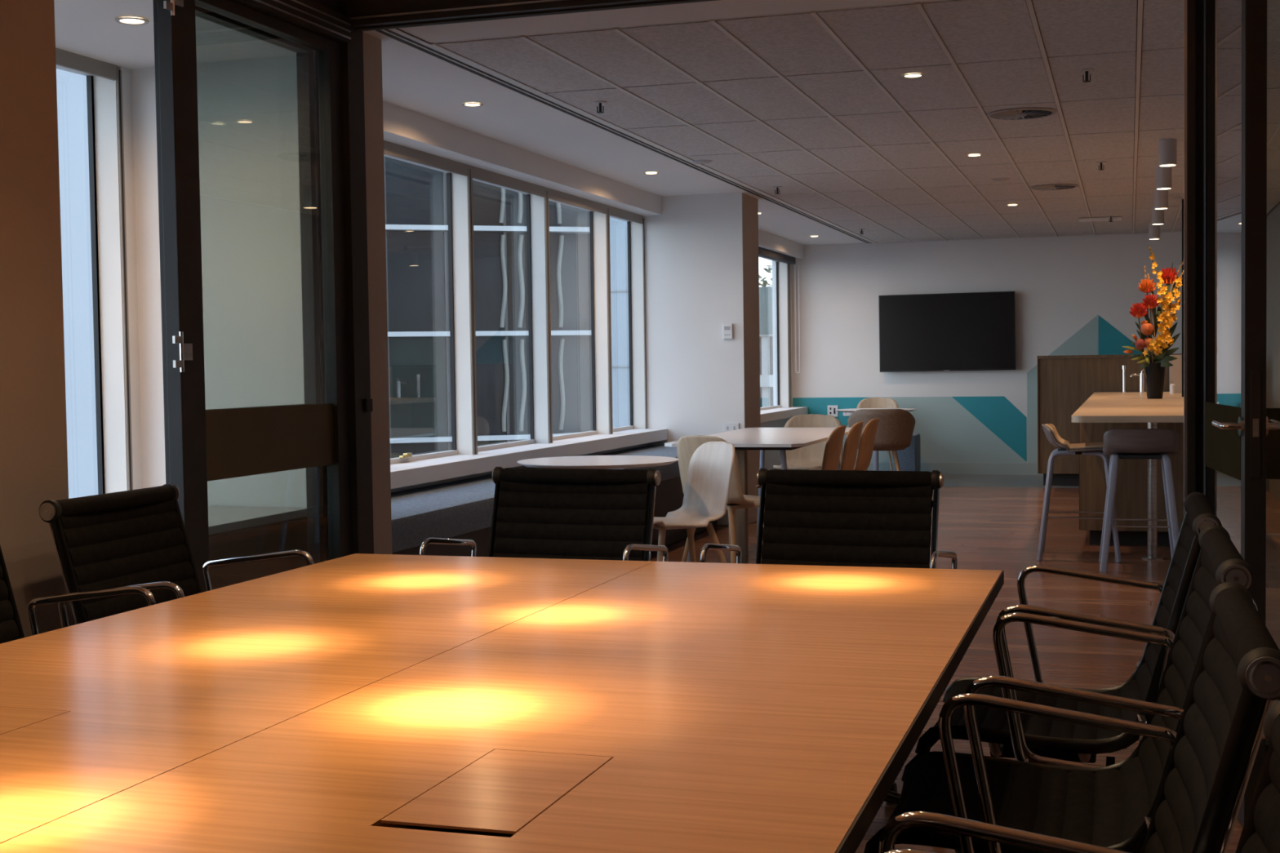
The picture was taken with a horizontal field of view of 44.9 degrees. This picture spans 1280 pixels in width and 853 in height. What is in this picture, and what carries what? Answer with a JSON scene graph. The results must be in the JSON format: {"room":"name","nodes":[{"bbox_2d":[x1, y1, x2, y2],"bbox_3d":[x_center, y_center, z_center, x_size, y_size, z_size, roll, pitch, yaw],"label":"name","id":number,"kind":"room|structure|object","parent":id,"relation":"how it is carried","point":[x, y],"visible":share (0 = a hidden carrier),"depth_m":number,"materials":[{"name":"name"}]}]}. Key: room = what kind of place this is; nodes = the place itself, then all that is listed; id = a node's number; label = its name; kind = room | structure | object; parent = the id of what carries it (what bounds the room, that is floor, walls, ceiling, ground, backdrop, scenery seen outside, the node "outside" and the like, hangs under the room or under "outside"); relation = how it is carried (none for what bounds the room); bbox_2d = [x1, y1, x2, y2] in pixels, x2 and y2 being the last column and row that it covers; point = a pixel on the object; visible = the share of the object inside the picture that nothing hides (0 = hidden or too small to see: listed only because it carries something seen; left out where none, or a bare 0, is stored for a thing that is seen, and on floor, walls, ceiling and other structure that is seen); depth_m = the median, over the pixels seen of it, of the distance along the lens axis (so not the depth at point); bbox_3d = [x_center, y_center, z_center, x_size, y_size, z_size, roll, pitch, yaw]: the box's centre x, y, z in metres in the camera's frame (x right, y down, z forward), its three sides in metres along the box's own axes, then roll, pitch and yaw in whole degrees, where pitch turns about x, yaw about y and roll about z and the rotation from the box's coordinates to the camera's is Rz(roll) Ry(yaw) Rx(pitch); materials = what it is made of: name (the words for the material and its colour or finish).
{"room":"office","nodes":[
{"label":"office","id":0,"kind":"room"},
{"bbox_2d":[0,0,72,637],"bbox_3d":[-2.188,0.022,1.538,0.100,2.253,4.810,0,2,18],"label":"wall","id":1,"kind":"structure","parent":0,"point":[33,452],"depth_m":3.69,"materials":[{"name":"beige paint"}]},
{"bbox_2d":[231,0,1204,554],"bbox_3d":[0.090,-0.188,4.157,2.785,2.396,1.570,0,2,18],"label":"door frame","id":2,"kind":"structure","parent":1,"relation":"attached to","point":[360,402],"depth_m":5.01,"materials":[{"name":"metal"}]},
{"bbox_2d":[152,0,328,564],"bbox_3d":[-1.187,-0.127,4.784,0.047,2.238,0.900,0,2,18],"label":"door","id":3,"kind":"structure","parent":2,"relation":"attached to","point":[306,57],"depth_m":5.08,"materials":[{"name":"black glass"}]},
{"bbox_2d":[156,0,351,592],"bbox_3d":[-1.135,-0.124,4.679,0.058,2.240,0.990,0,2,18],"label":"door","id":4,"kind":"structure","parent":2,"relation":"attached to","point":[205,446],"depth_m":4.42,"materials":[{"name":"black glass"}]},
{"bbox_2d":[53,0,296,74],"bbox_3d":[-2.173,-1.325,3.283,1.120,0.297,4.460,0,2,18],"label":"ceiling","id":5,"kind":"structure","parent":0,"point":[90,28],"depth_m":4.99,"materials":[{"name":"white paint"}]},
{"bbox_2d":[115,17,149,25],"bbox_3d":[-1.553,-1.240,4.729,0.100,0.005,0.100,0,2,18],"label":"recessed light","id":6,"kind":"object","parent":5,"relation":"in","point":[125,20],"visible":1,"depth_m":4.73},
{"bbox_2d":[131,31,391,554],"bbox_3d":[-1.371,-0.281,5.675,0.742,2.500,0.490,0,2,18],"label":"wall column","id":7,"kind":"structure","parent":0,"point":[248,144],"depth_m":5.43,"materials":[{"name":"white paint"}]},
{"bbox_2d":[116,66,792,493],"bbox_3d":[-0.998,-0.450,8.468,0.230,2.600,16.570,0,2,18],"label":"wall","id":8,"kind":"structure","parent":0,"point":[772,457],"depth_m":5.52,"materials":[{"name":"white paint"}]},
{"bbox_2d":[55,48,133,494],"bbox_3d":[-2.516,-0.426,3.480,0.124,1.600,4.251,0,2,18],"label":"window","id":9,"kind":"structure","parent":8,"relation":"in","point":[104,80],"depth_m":5.48,"materials":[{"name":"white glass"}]},
{"bbox_2d":[382,101,662,215],"bbox_3d":[-0.754,-1.517,8.631,0.140,0.188,5.620,0,2,18],"label":"bulkhead","id":10,"kind":"object","parent":8,"relation":"attached to","point":[402,126],"visible":0.43,"depth_m":8.50,"materials":[{"name":"white paint"}]},
{"bbox_2d":[390,428,667,488],"bbox_3d":[-0.768,0.177,8.712,0.260,0.080,5.620,0,2,18],"label":"window sill","id":11,"kind":"structure","parent":8,"relation":"attached to","point":[428,470],"depth_m":8.50,"materials":[{"name":"white paint"}]},
{"bbox_2d":[758,255,791,410],"bbox_3d":[0.842,-0.905,14.097,0.124,1.600,4.541,0,2,18],"label":"window","id":12,"kind":"structure","parent":8,"relation":"in","point":[783,269],"depth_m":16.14,"materials":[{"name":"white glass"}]},
{"bbox_2d":[758,246,799,373],"bbox_3d":[0.947,-1.064,14.063,0.102,1.206,4.454,0,2,18],"label":"roller blind","id":13,"kind":"object","parent":12,"relation":"attached to","point":[762,252],"visible":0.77,"depth_m":15.72,"materials":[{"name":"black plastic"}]},
{"bbox_2d":[758,229,804,258],"bbox_3d":[0.951,-1.760,14.023,0.140,0.188,4.700,0,2,18],"label":"bulkhead","id":14,"kind":"object","parent":8,"relation":"attached to","point":[767,241],"visible":0.14,"depth_m":15.14,"materials":[{"name":"white paint"}]},
{"bbox_2d":[760,406,808,422],"bbox_3d":[0.937,-0.066,14.103,0.260,0.080,4.699,0,2,18],"label":"window sill","id":15,"kind":"structure","parent":8,"relation":"attached to","point":[770,415],"depth_m":15.25,"materials":[{"name":"white paint"}]},
{"bbox_2d":[644,192,760,524],"bbox_3d":[0.471,-0.544,11.500,0.742,2.500,0.500,0,2,18],"label":"wall column","id":16,"kind":"structure","parent":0,"point":[702,269],"depth_m":11.26,"materials":[{"name":"white paint"}]},
{"bbox_2d":[722,323,733,338],"bbox_3d":[0.633,-0.688,11.163,0.072,0.110,0.030,0,2,18],"label":"thermostat","id":17,"kind":"object","parent":16,"relation":"attached to","point":[727,328],"visible":1,"depth_m":11.15,"materials":[{"name":"white plastic"}]},
{"bbox_2d":[724,422,738,431],"bbox_3d":[0.662,0.011,11.194,0.110,0.074,0.012,0,2,18],"label":"power outlet","id":18,"kind":"object","parent":16,"relation":"attached to","point":[727,426],"visible":0.66,"depth_m":11.19,"materials":[{"name":"white plastic"}]},
{"bbox_2d":[362,0,1279,245],"bbox_3d":[2.007,-1.736,10.247,4.890,0.161,11.460,0,2,18],"label":"ceiling","id":19,"kind":"structure","parent":0,"point":[811,100],"depth_m":7.23,"materials":[{"name":"tile"}]},
{"bbox_2d":[373,28,874,243],"bbox_3d":[0.689,-1.665,10.630,0.084,0.024,11.330,0,2,18],"label":"ceiling trim","id":20,"kind":"structure","parent":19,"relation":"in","point":[397,34],"depth_m":7.38,"materials":[{"name":"metal"}]},
{"bbox_2d":[986,107,1057,119],"bbox_3d":[1.889,-1.544,7.658,0.340,0.016,0.340,0,2,18],"label":"ceiling vent","id":21,"kind":"object","parent":19,"relation":"in","point":[1016,113],"visible":1,"depth_m":7.62,"materials":[{"name":"metal"}]},
{"bbox_2d":[1029,183,1079,190],"bbox_3d":[2.934,-1.693,10.963,0.340,0.016,0.340,0,2,18],"label":"ceiling vent","id":22,"kind":"object","parent":19,"relation":"in","point":[1052,186],"visible":1,"depth_m":10.92,"materials":[{"name":"metal"}]},
{"bbox_2d":[1079,68,1094,82],"bbox_3d":[1.888,-1.482,6.538,0.064,0.050,0.064,0,2,18],"label":"sprinkler","id":23,"kind":"object","parent":19,"relation":"attached to","point":[1086,70],"visible":1,"depth_m":6.53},
{"bbox_2d":[1078,216,1121,222],"bbox_3d":[4.004,-1.802,13.460,0.360,0.022,0.110,0,2,18],"label":"recessed light","id":24,"kind":"object","parent":19,"relation":"in","point":[1101,219],"visible":1,"depth_m":13.42,"materials":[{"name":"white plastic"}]},
{"bbox_2d":[1148,222,1159,239],"bbox_3d":[4.697,-1.783,14.129,0.096,0.144,0.096,0,2,18],"label":"light","id":25,"kind":"object","parent":19,"relation":"attached to","point":[1153,229],"visible":0.91,"depth_m":14.09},
{"bbox_2d":[1151,206,1164,224],"bbox_3d":[4.196,-1.711,12.537,0.096,0.144,0.096,0,2,18],"label":"light","id":26,"kind":"object","parent":19,"relation":"attached to","point":[1157,215],"visible":0.88,"depth_m":12.50,"materials":[{"name":"metal"}]},
{"bbox_2d":[1154,188,1168,209],"bbox_3d":[3.781,-1.652,11.222,0.096,0.144,0.096,0,2,18],"label":"light","id":27,"kind":"object","parent":19,"relation":"attached to","point":[1161,196],"visible":0.89,"depth_m":11.18,"materials":[{"name":"metal"}]},
{"bbox_2d":[1155,165,1171,189],"bbox_3d":[3.349,-1.591,9.892,0.096,0.144,0.096,0,2,18],"label":"light","id":28,"kind":"object","parent":19,"relation":"attached to","point":[1163,174],"visible":0.93,"depth_m":9.85,"materials":[{"name":"metal"}]},
{"bbox_2d":[1158,138,1177,166],"bbox_3d":[2.962,-1.537,8.684,0.096,0.144,0.096,0,2,18],"label":"light","id":29,"kind":"object","parent":19,"relation":"attached to","point":[1167,148],"visible":1,"depth_m":8.64,"materials":[{"name":"metal"}]},
{"bbox_2d":[650,474,1279,852],"bbox_3d":[1.077,0.929,7.296,4.850,0.121,17.870,0,2,18],"label":"floor","id":30,"kind":"structure","parent":0,"point":[990,522],"depth_m":8.44,"materials":[{"name":"brown wood"}]},
{"bbox_2d":[0,545,155,644],"bbox_3d":[-1.218,0.628,3.082,0.628,0.886,0.603,0,2,16],"label":"chair","id":31,"kind":"object","parent":30,"relation":"on","point":[11,627],"visible":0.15,"depth_m":3.35,"materials":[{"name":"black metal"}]},
{"bbox_2d":[39,483,313,627],"bbox_3d":[-1.010,0.600,3.708,0.628,0.886,0.603,0,2,16],"label":"chair","id":32,"kind":"object","parent":30,"relation":"on","point":[138,537],"visible":0.39,"depth_m":3.74,"materials":[{"name":"black fabric"}]},
{"bbox_2d":[71,506,307,625],"bbox_3d":[-1.637,0.636,4.643,0.525,0.638,1.705,0,2,18],"label":"panel","id":33,"kind":"object","parent":30,"relation":"on","point":[234,531],"visible":0.09,"depth_m":5.06,"materials":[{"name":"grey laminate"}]},
{"bbox_2d":[0,553,1004,852],"bbox_3d":[-0.594,0.763,1.511,1.537,0.730,4.255,0,2,18],"label":"conference table","id":34,"kind":"object","parent":30,"relation":"on","point":[356,703],"visible":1,"depth_m":2.04,"materials":[{"name":"brown wood"}]},
{"bbox_2d":[419,466,668,561],"bbox_3d":[-0.272,0.571,4.150,0.603,0.886,0.628,0,2,20],"label":"chair","id":35,"kind":"object","parent":30,"relation":"on","point":[559,513],"visible":0.35,"depth_m":4.36,"materials":[{"name":"black metal"}]},
{"bbox_2d":[391,445,717,556],"bbox_3d":[-0.498,0.547,8.643,0.605,0.580,5.610,0,2,18],"label":"window bench","id":36,"kind":"object","parent":30,"relation":"on","point":[460,509],"visible":0.23,"depth_m":6.98,"materials":[{"name":"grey fabric"}]},
{"bbox_2d":[391,491,494,552],"bbox_3d":[-1.116,0.415,6.691,0.605,0.140,1.520,0,2,18],"label":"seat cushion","id":37,"kind":"object","parent":36,"relation":"on","point":[416,517],"depth_m":6.70,"materials":[{"name":"grey fabric"}]},
{"bbox_2d":[402,466,640,492],"bbox_3d":[-0.582,0.338,8.380,0.605,0.140,2.015,0,2,18],"label":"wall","id":38,"kind":"structure","parent":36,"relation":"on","point":[482,483],"depth_m":7.73,"materials":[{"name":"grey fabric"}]},
{"bbox_2d":[595,445,679,481],"bbox_3d":[0.033,0.251,10.323,0.605,0.140,2.055,0,2,18],"label":"seat cushion","id":39,"kind":"object","parent":36,"relation":"on","point":[668,473],"depth_m":10.20,"materials":[{"name":"grey fabric"}]},
{"bbox_2d":[517,455,678,468],"bbox_3d":[-0.196,0.521,7.434,0.774,0.719,0.774,0,2,18],"label":"round table","id":40,"kind":"object","parent":30,"relation":"on","point":[582,461],"visible":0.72,"depth_m":7.29,"materials":[{"name":"white laminate"}]},
{"bbox_2d":[645,440,734,563],"bbox_3d":[0.185,0.480,7.343,0.497,0.805,0.430,-2,3,-25],"label":"chair","id":41,"kind":"object","parent":30,"relation":"on","point":[709,474],"visible":0.73,"depth_m":7.42,"materials":[{"name":"white plastic"}]},
{"bbox_2d":[676,435,764,563],"bbox_3d":[0.481,0.438,8.273,0.498,0.805,0.430,-3,3,-44],"label":"chair","id":42,"kind":"object","parent":30,"relation":"on","point":[686,446],"visible":0.45,"depth_m":8.11,"materials":[{"name":"plastic"}]},
{"bbox_2d":[664,427,862,564],"bbox_3d":[0.820,0.417,9.554,0.800,0.732,2.080,0,2,18],"label":"table","id":43,"kind":"object","parent":30,"relation":"on","point":[784,439],"visible":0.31,"depth_m":8.75,"materials":[{"name":"white laminate"}]},
{"bbox_2d":[755,425,846,488],"bbox_3d":[0.978,0.393,9.209,0.497,0.805,0.430,0,2,18],"label":"chair","id":44,"kind":"object","parent":30,"relation":"on","point":[833,448],"visible":0.29,"depth_m":9.02,"materials":[{"name":"brown wood"}]},
{"bbox_2d":[773,413,843,470],"bbox_3d":[1.186,0.323,10.846,0.430,0.805,0.497,0,2,16],"label":"chair","id":45,"kind":"object","parent":30,"relation":"on","point":[805,458],"visible":0.5,"depth_m":11.02,"materials":[{"name":"brown wood"}]},
{"bbox_2d":[700,468,957,804],"bbox_3d":[0.472,0.570,3.925,0.603,0.886,0.628,0,2,21],"label":"chair","id":46,"kind":"object","parent":30,"relation":"on","point":[810,517],"visible":0.36,"depth_m":4.14,"materials":[{"name":"black leather"}]},
{"bbox_2d":[809,417,879,470],"bbox_3d":[1.344,0.343,10.298,0.497,0.805,0.430,0,2,19],"label":"chair","id":47,"kind":"object","parent":30,"relation":"on","point":[866,445],"visible":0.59,"depth_m":10.11,"materials":[{"name":"brown wood"}]},
{"bbox_2d":[839,421,863,470],"bbox_3d":[1.160,0.368,9.749,0.497,0.805,0.430,0,2,16],"label":"chair","id":48,"kind":"object","parent":30,"relation":"on","point":[851,446],"visible":0.39,"depth_m":9.55,"materials":[{"name":"brown wood"}]},
{"bbox_2d":[835,408,916,471],"bbox_3d":[2.253,0.192,14.780,0.774,0.711,0.774,0,2,18],"label":"round table","id":49,"kind":"object","parent":30,"relation":"on","point":[875,452],"visible":0.28,"depth_m":14.76,"materials":[{"name":"white laminate"}]},
{"bbox_2d":[853,397,898,471],"bbox_3d":[2.368,0.116,15.543,0.430,0.805,0.497,0,2,16],"label":"chair","id":50,"kind":"object","parent":30,"relation":"on","point":[871,402],"visible":0.12,"depth_m":15.74,"materials":[{"name":"brown wood"}]},
{"bbox_2d":[847,408,915,471],"bbox_3d":[2.186,0.209,13.999,0.606,0.749,0.560,0,2,11],"label":"armchair","id":51,"kind":"object","parent":30,"relation":"on","point":[895,427],"visible":0.64,"depth_m":13.77,"materials":[{"name":"beige fabric"}]},
{"bbox_2d":[857,447,906,450],"bbox_3d":[2.192,0.167,14.032,0.487,0.085,0.490,0,2,11],"label":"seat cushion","id":52,"kind":"object","parent":51,"relation":"on","point":[874,448],"depth_m":13.82,"materials":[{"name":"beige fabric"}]},
{"bbox_2d":[895,433,920,471],"bbox_3d":[2.640,0.299,15.240,0.200,0.450,0.400,0,2,18],"label":"ottoman","id":53,"kind":"object","parent":30,"relation":"on","point":[909,458],"visible":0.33,"depth_m":15.05,"materials":[{"name":"blue fabric"}]},
{"bbox_2d":[863,524,1257,852],"bbox_3d":[0.663,0.623,2.535,0.628,0.886,0.603,0,2,17],"label":"chair","id":54,"kind":"object","parent":30,"relation":"on","point":[1112,806],"visible":0.72,"depth_m":2.56,"materials":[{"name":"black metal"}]},
{"bbox_2d":[915,492,1222,767],"bbox_3d":[0.864,0.594,3.184,0.628,0.886,0.603,0,2,18],"label":"chair","id":55,"kind":"object","parent":30,"relation":"on","point":[1047,741],"visible":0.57,"depth_m":3.09,"materials":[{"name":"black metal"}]},
{"bbox_2d":[877,582,1279,852],"bbox_3d":[0.434,0.654,1.859,0.628,0.886,0.603,0,2,17],"label":"chair","id":56,"kind":"object","parent":30,"relation":"on","point":[1236,681],"visible":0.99,"depth_m":1.78,"materials":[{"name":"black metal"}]},
{"bbox_2d":[1036,423,1121,562],"bbox_3d":[2.590,0.380,9.129,0.474,0.792,0.438,0,2,16],"label":"bar stool","id":57,"kind":"object","parent":30,"relation":"on","point":[1064,447],"visible":0.87,"depth_m":9.00,"materials":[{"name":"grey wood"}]},
{"bbox_2d":[883,700,1279,852],"bbox_3d":[0.229,0.685,1.179,0.628,0.886,0.603,0,2,17],"label":"chair","id":58,"kind":"object","parent":30,"relation":"on","point":[1260,833],"visible":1,"depth_m":1.30,"materials":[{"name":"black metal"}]},
{"bbox_2d":[1036,353,1182,485],"bbox_3d":[4.459,-0.065,14.323,1.478,1.200,0.660,0,2,18],"label":"cabinet","id":59,"kind":"object","parent":30,"relation":"on","point":[1064,383],"visible":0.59,"depth_m":14.16,"materials":[{"name":"brown wood"}]},
{"bbox_2d":[1071,391,1183,559],"bbox_3d":[3.678,0.246,11.099,0.923,0.862,5.900,0,2,18],"label":"bar table","id":60,"kind":"object","parent":30,"relation":"on","point":[1140,488],"depth_m":9.58,"materials":[{"name":"brown wood"}]},
{"bbox_2d":[1079,422,1183,532],"bbox_3d":[3.855,0.189,11.686,0.898,0.725,4.530,0,2,18],"label":"island base","id":61,"kind":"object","parent":60,"relation":"on","point":[1131,499],"depth_m":9.59,"materials":[{"name":"brown wood"}]},
{"bbox_2d":[1130,368,1144,392],"bbox_3d":[4.373,-0.403,13.603,0.124,0.212,0.037,-1,2,6],"label":"mixer tap","id":62,"kind":"object","parent":60,"relation":"on","point":[1141,375],"visible":0.96,"depth_m":13.59,"materials":[{"name":"silver metal"}]},
{"bbox_2d":[1144,362,1165,399],"bbox_3d":[3.867,-0.344,11.621,0.160,0.270,0.160,0,2,18],"label":"flower vase","id":63,"kind":"object","parent":60,"relation":"on","point":[1155,373],"visible":0.98,"depth_m":11.57,"materials":[{"name":"black ceramic"}]},
{"bbox_2d":[1121,333,1151,364],"bbox_3d":[3.720,-0.581,11.600,0.200,0.231,0.074,0,3,28],"label":"leaf spray","id":64,"kind":"object","parent":63,"relation":"in","point":[1146,359],"visible":1,"depth_m":11.58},
{"bbox_2d":[1128,302,1147,363],"bbox_3d":[3.751,-0.593,11.591,0.159,0.675,0.135,0,3,27],"label":"protea","id":65,"kind":"object","parent":63,"relation":"in","point":[1138,310],"visible":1,"depth_m":11.56,"materials":[{"name":"plant"}]},
{"bbox_2d":[1134,338,1146,378],"bbox_3d":[3.778,-0.457,11.578,0.143,0.405,0.085,-1,2,4],"label":"banksia","id":66,"kind":"object","parent":63,"relation":"in","point":[1140,343],"visible":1,"depth_m":11.55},
{"bbox_2d":[1126,290,1160,367],"bbox_3d":[3.783,-0.746,11.611,0.250,0.603,0.111,0,2,11],"label":"leaf spray","id":67,"kind":"object","parent":63,"relation":"in","point":[1157,313],"visible":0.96,"depth_m":11.61,"materials":[{"name":"plant"}]},
{"bbox_2d":[1137,278,1155,355],"bbox_3d":[3.809,-0.685,11.623,0.131,0.854,0.129,0,2,18],"label":"protea","id":68,"kind":"object","parent":63,"relation":"in","point":[1146,286],"visible":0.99,"depth_m":11.58,"materials":[{"name":"plant"}]},
{"bbox_2d":[1140,322,1153,357],"bbox_3d":[3.796,-0.516,11.572,0.098,0.521,0.111,0,2,18],"label":"banksia","id":69,"kind":"object","parent":63,"relation":"in","point":[1146,329],"visible":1,"depth_m":11.53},
{"bbox_2d":[1141,293,1159,358],"bbox_3d":[3.815,-0.623,11.560,0.131,0.734,0.129,0,2,18],"label":"protea","id":70,"kind":"object","parent":63,"relation":"in","point":[1150,301],"visible":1,"depth_m":11.53,"materials":[{"name":"plant"}]},
{"bbox_2d":[1142,332,1167,362],"bbox_3d":[3.845,-0.482,11.510,0.164,0.437,0.155,-3,3,-39],"label":"orchid spray","id":71,"kind":"object","parent":63,"relation":"in","point":[1154,344],"visible":1,"depth_m":11.49,"materials":[{"name":"plant"}]},
{"bbox_2d":[1148,246,1167,348],"bbox_3d":[3.869,-0.807,11.546,0.103,1.081,0.166,-3,3,-38],"label":"orchid spray","id":72,"kind":"object","parent":63,"relation":"in","point":[1162,289],"visible":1,"depth_m":11.51,"materials":[{"name":"plant"}]},
{"bbox_2d":[1143,262,1183,337],"bbox_3d":[3.923,-0.956,11.573,0.292,0.576,0.012,0,2,18],"label":"twig spray","id":73,"kind":"object","parent":63,"relation":"in","point":[1180,266],"visible":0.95,"depth_m":11.60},
{"bbox_2d":[1155,291,1176,351],"bbox_3d":[3.908,-0.634,11.513,0.168,0.738,0.112,1,3,41],"label":"orchid spray","id":74,"kind":"object","parent":63,"relation":"in","point":[1167,321],"visible":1,"depth_m":11.49,"materials":[{"name":"plant"}]},
{"bbox_2d":[1154,322,1180,366],"bbox_3d":[3.932,-0.611,11.535,0.188,0.333,0.078,0,2,18],"label":"leaf spray","id":75,"kind":"object","parent":63,"relation":"in","point":[1163,357],"visible":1,"depth_m":11.52,"materials":[{"name":"plant"}]},
{"bbox_2d":[1160,266,1178,284],"bbox_3d":[3.964,-0.727,11.606,0.148,0.935,0.145,-3,3,-41],"label":"protea","id":76,"kind":"object","parent":63,"relation":"in","point":[1168,275],"visible":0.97,"depth_m":11.56,"materials":[{"name":"plant"}]},
{"bbox_2d":[1159,262,1181,323],"bbox_3d":[3.974,-0.949,11.587,0.175,0.562,0.069,0,2,18],"label":"leaf spray","id":77,"kind":"object","parent":63,"relation":"in","point":[1175,284],"visible":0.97,"depth_m":11.57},
{"bbox_2d":[1167,276,1182,329],"bbox_3d":[3.956,-0.692,11.536,0.169,0.850,0.105,0,2,18],"label":"orchid spray","id":78,"kind":"object","parent":63,"relation":"in","point":[1177,294],"visible":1,"depth_m":11.51,"materials":[{"name":"plant"}]},
{"bbox_2d":[1168,355,1182,392],"bbox_3d":[4.772,-0.464,13.529,0.260,0.327,0.590,0,2,18],"label":"backsplash","id":79,"kind":"structure","parent":60,"relation":"on","point":[1175,371],"depth_m":13.27,"materials":[{"name":"wood"}]},
{"bbox_2d":[1182,199,1183,396],"bbox_3d":[4.180,-0.987,11.861,0.042,1.525,0.300,0,2,18],"label":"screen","id":80,"kind":"object","parent":60,"relation":"on","point":[1182,199],"visible":0.32,"depth_m":11.96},
{"bbox_2d":[1098,428,1178,572],"bbox_3d":[2.793,0.397,8.646,0.438,0.791,0.474,0,2,16],"label":"bar stool","id":81,"kind":"object","parent":30,"relation":"on","point":[1120,443],"visible":0.99,"depth_m":8.50,"materials":[{"name":"grey wood"}]},
{"bbox_2d":[1265,408,1279,755],"bbox_3d":[1.960,-0.220,4.283,0.745,2.396,0.060,0,2,18],"label":"door","id":82,"kind":"structure","parent":30,"relation":"on","point":[1273,439],"depth_m":4.35,"materials":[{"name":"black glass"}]},
{"bbox_2d":[1203,0,1279,827],"bbox_3d":[1.558,-0.162,4.067,0.153,2.290,0.625,0,2,11],"label":"door","id":83,"kind":"structure","parent":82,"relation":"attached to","point":[1237,425],"depth_m":3.85,"materials":[{"name":"black metal"}]},
{"bbox_2d":[772,231,1182,463],"bbox_3d":[3.742,-0.812,15.728,4.850,2.600,0.152,0,2,18],"label":"wall","id":84,"kind":"structure","parent":0,"point":[1075,295],"depth_m":15.78,"materials":[{"name":"white paint"}]},
{"bbox_2d":[827,404,838,417],"bbox_3d":[2.020,-0.162,16.216,0.110,0.120,0.012,0,2,18],"label":"power outlet","id":85,"kind":"object","parent":84,"relation":"attached to","point":[831,409],"visible":0.8,"depth_m":16.21,"materials":[{"name":"white plastic"}]},
{"bbox_2d":[878,291,1015,372],"bbox_3d":[3.129,-0.961,15.780,1.366,0.790,0.097,0,2,18],"label":"television","id":86,"kind":"object","parent":84,"relation":"attached to","point":[968,331],"visible":1,"depth_m":15.73,"materials":[{"name":"metal"}]},
{"bbox_2d":[853,462,1043,475],"bbox_3d":[3.782,0.430,15.685,4.550,0.117,0.012,0,2,18],"label":"baseboard","id":87,"kind":"structure","parent":84,"relation":"attached to","point":[1002,468],"depth_m":15.79,"materials":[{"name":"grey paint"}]},
{"bbox_2d":[1266,201,1279,501],"bbox_3d":[4.278,-0.568,9.513,0.120,2.600,11.390,0,2,18],"label":"wall","id":88,"kind":"structure","parent":0,"point":[1273,286],"depth_m":12.97,"materials":[{"name":"beige paint"}]},
{"label":"outside","id":89,"kind":"structure","parent":0,"visible":0},
{"bbox_3d":[-91.770,11.265,82.023,215.500,0.200,340.000,0,2,18],"label":"ground","id":90,"kind":"structure","parent":89,"visible":0},
{"bbox_2d":[56,68,97,498],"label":"window","id":91,"kind":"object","parent":90,"relation":"on","point":[72,99],"visible":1,"depth_m":28.15,"materials":[{"name":"glass"}]},
{"bbox_2d":[383,140,647,464],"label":"window","id":92,"kind":"structure","parent":90,"relation":"on","point":[415,196],"depth_m":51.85,"materials":[{"name":"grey glass"}]},
{"bbox_2d":[498,187,505,223],"bbox_3d":[-4.626,-8.376,51.839,0.264,3.121,0.130,-2,2,-17],"label":"drape","id":93,"kind":"object","parent":92,"relation":"hanging from","point":[501,191],"depth_m":51.84,"materials":[{"name":"fabric"}]},
{"bbox_2d":[499,234,507,327],"bbox_3d":[-4.596,-4.880,51.975,0.284,3.113,0.130,-2,2,-17],"label":"drape","id":94,"kind":"object","parent":92,"relation":"hanging from","point":[503,237],"depth_m":51.96,"materials":[{"name":"fabric"}]},
{"bbox_2d":[502,339,509,431],"bbox_3d":[-4.537,-1.382,52.120,0.288,3.104,0.130,-2,2,-17],"label":"drape","id":95,"kind":"object","parent":92,"relation":"hanging from","point":[505,343],"depth_m":52.10,"materials":[{"name":"fabric"}]},
{"bbox_2d":[517,192,523,223],"bbox_3d":[-4.033,-8.392,52.023,0.270,3.118,0.130,-2,2,-17],"label":"drape","id":96,"kind":"object","parent":92,"relation":"hanging from","point":[520,196],"depth_m":52.02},
{"bbox_2d":[517,235,524,327],"bbox_3d":[-4.019,-4.895,52.154,0.263,3.119,0.130,-2,2,-17],"label":"drape","id":97,"kind":"object","parent":92,"relation":"hanging from","point":[521,238],"depth_m":52.15,"materials":[{"name":"fabric"}]},
{"bbox_2d":[519,338,526,431],"bbox_3d":[-3.971,-1.399,52.295,0.288,3.106,0.130,-2,2,-17],"label":"drape","id":98,"kind":"object","parent":92,"relation":"hanging from","point":[522,342],"depth_m":52.29,"materials":[{"name":"fabric"}]},
{"bbox_2d":[555,202,561,223],"bbox_3d":[-2.750,-8.428,52.421,0.287,3.102,0.130,-2,2,-17],"label":"drape","id":99,"kind":"object","parent":92,"relation":"hanging from","point":[558,214],"depth_m":52.41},
{"bbox_2d":[556,235,564,327],"bbox_3d":[-2.692,-4.929,52.565,0.281,3.114,0.130,-2,2,-17],"label":"drape","id":100,"kind":"object","parent":92,"relation":"hanging from","point":[560,238],"depth_m":52.53,"materials":[{"name":"fabric"}]},
{"bbox_2d":[558,338,564,430],"bbox_3d":[-2.666,-1.433,52.700,0.264,3.121,0.130,-2,2,-17],"label":"drape","id":101,"kind":"object","parent":92,"relation":"hanging from","point":[561,341],"depth_m":52.67,"materials":[{"name":"fabric"}]},
{"bbox_2d":[609,217,630,427],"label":"window","id":102,"kind":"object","parent":90,"relation":"on","point":[618,228],"visible":0.07,"depth_m":81.98,"materials":[{"name":"glass"}]},
{"bbox_2d":[759,265,772,286],"bbox_3d":[9.912,-1.445,105.891,5.382,20.387,5.366,0,2,18],"label":"street tree","id":103,"kind":"object","parent":90,"relation":"on","point":[765,282],"visible":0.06,"depth_m":105.29,"materials":[{"name":"green plant"}]},
{"bbox_2d":[759,286,773,407],"bbox_3d":[8.802,0.353,96.123,13.200,17.600,9.600,0,2,18],"label":"building","id":104,"kind":"structure","parent":90,"relation":"on","point":[766,331],"depth_m":91.54,"materials":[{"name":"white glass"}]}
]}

